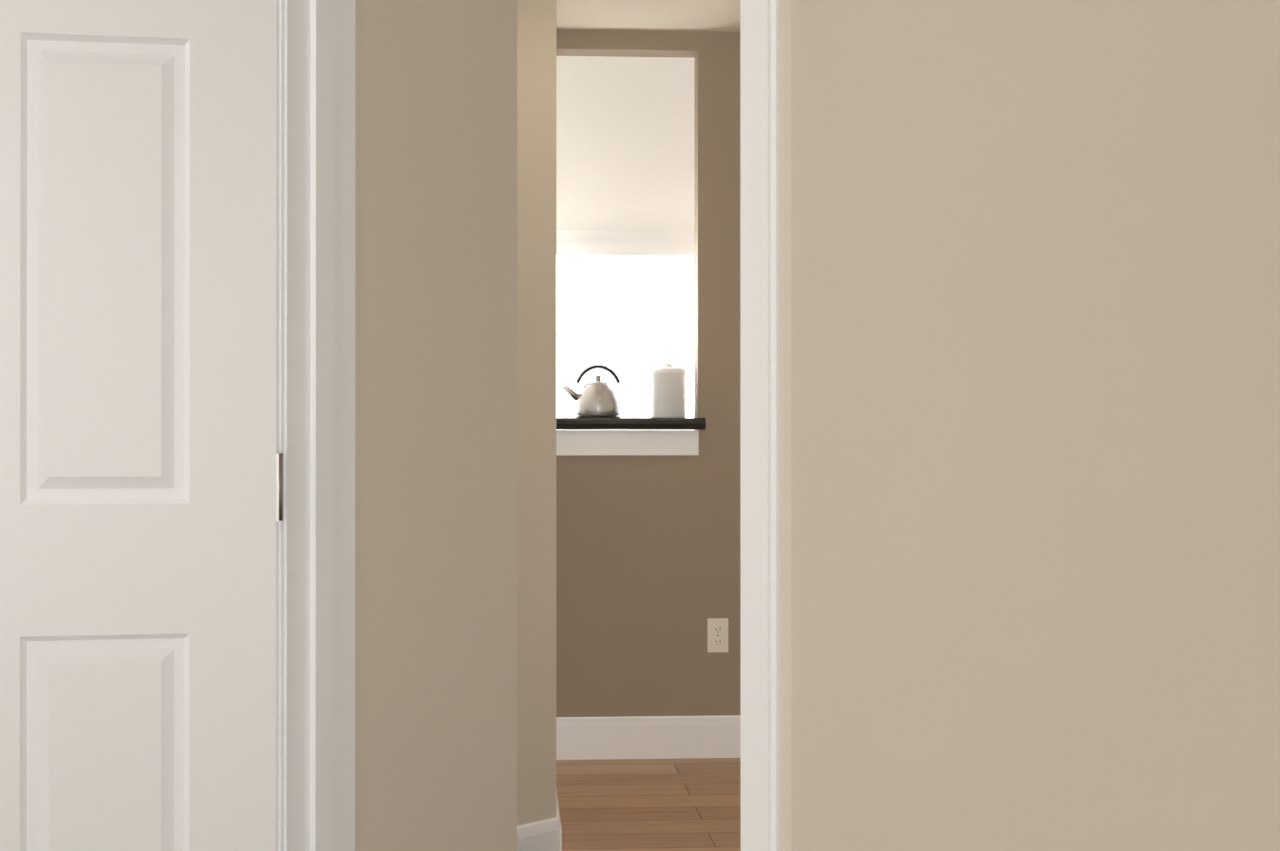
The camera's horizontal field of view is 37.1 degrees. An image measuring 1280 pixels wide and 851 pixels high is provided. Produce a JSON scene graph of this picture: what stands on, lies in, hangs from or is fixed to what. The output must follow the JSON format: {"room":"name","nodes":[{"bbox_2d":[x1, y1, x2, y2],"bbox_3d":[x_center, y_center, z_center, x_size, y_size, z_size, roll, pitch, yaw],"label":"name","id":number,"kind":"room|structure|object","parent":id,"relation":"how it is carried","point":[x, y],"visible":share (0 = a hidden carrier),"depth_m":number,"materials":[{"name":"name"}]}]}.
{"room":"hallway","nodes":[
{"label":"hallway","id":0,"kind":"room"},
{"bbox_2d":[556,56,694,230],"bbox_3d":[0.186,-0.104,6.682,3.240,2.440,0.540,0,0,-4],"label":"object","id":1,"kind":"structure","parent":0,"point":[625,142],"depth_m":6.82,"materials":[{"name":"white"}]},
{"bbox_2d":[556,757,740,850],"bbox_3d":[0.240,1.138,5.891,3.000,0.050,1.878,0,0,-4],"label":"floor","id":2,"kind":"structure","parent":0,"point":[653,804],"depth_m":5.61,"materials":[{"name":"brown wood"}]},
{"bbox_2d":[556,0,740,32],"bbox_3d":[-0.678,-1.376,3.204,5.800,0.080,7.730,0,0,-4],"label":"ceiling","id":3,"kind":"structure","parent":0,"point":[695,15],"depth_m":6.17,"materials":[{"name":"beige paint"}]},
{"bbox_2d":[355,0,1279,850],"bbox_3d":[-1.262,-0.117,2.950,4.240,2.440,6.950,0,0,-4],"label":"wall","id":4,"kind":"structure","parent":0,"point":[1029,423],"depth_m":1.51,"materials":[{"name":"beige paint"}]},
{"bbox_2d":[0,0,282,850],"bbox_3d":[-0.848,0.077,2.438,0.755,2.025,0.194,0,0,-4],"label":"entry door","id":5,"kind":"structure","parent":4,"relation":"in","point":[141,486],"depth_m":2.49,"materials":[{"name":"white paint"},{"name":"satin nickel"}]},
{"bbox_2d":[275,0,779,850],"bbox_3d":[-0.147,0.056,2.363,0.862,2.092,0.133,0,0,40],"label":"door frame","id":6,"kind":"structure","parent":4,"relation":"attached to","point":[315,448],"depth_m":2.58,"materials":[{"name":"white wood"}]},
{"bbox_2d":[556,229,694,430],"bbox_3d":[-0.071,-0.254,6.781,1.140,0.880,0.060,0,0,-4],"label":"kitchen window","id":7,"kind":"structure","parent":4,"relation":"in","point":[625,306],"depth_m":6.81,"materials":[{"name":"white glass"}]},
{"bbox_2d":[516,715,740,850],"bbox_3d":[-1.262,1.033,2.946,4.000,0.140,6.710,0,0,-4],"label":"baseboard","id":8,"kind":"structure","parent":4,"relation":"attached to","point":[639,737],"depth_m":6.38,"materials":[{"name":"white wood"}]},
{"bbox_2d":[556,417,705,454],"bbox_3d":[-0.058,0.038,6.516,0.530,0.125,0.358,0,0,-4],"label":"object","id":9,"kind":"structure","parent":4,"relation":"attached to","point":[627,442],"depth_m":6.37,"materials":[{"name":"white wood"}]},
{"bbox_2d":[562,364,621,417],"bbox_3d":[-0.164,-0.116,6.508,0.203,0.181,0.160,0,0,-4],"label":"kettle","id":10,"kind":"object","parent":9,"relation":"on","point":[597,397],"visible":0.94,"depth_m":6.46,"materials":[{"name":"silver metal"}]},
{"bbox_2d":[649,362,686,417],"bbox_3d":[0.096,-0.120,6.536,0.126,0.188,0.126,0,0,-4],"label":"canister","id":11,"kind":"object","parent":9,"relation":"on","point":[668,389],"visible":0.96,"depth_m":6.48,"materials":[{"name":"white ceramic"}]},
{"bbox_2d":[707,618,728,652],"bbox_3d":[0.262,0.705,6.410,0.070,0.114,0.008,0,0,-4],"label":"outlet","id":12,"kind":"object","parent":4,"relation":"attached to","point":[717,634],"visible":1,"depth_m":6.41,"materials":[{"name":"beige plastic"}]}
]}

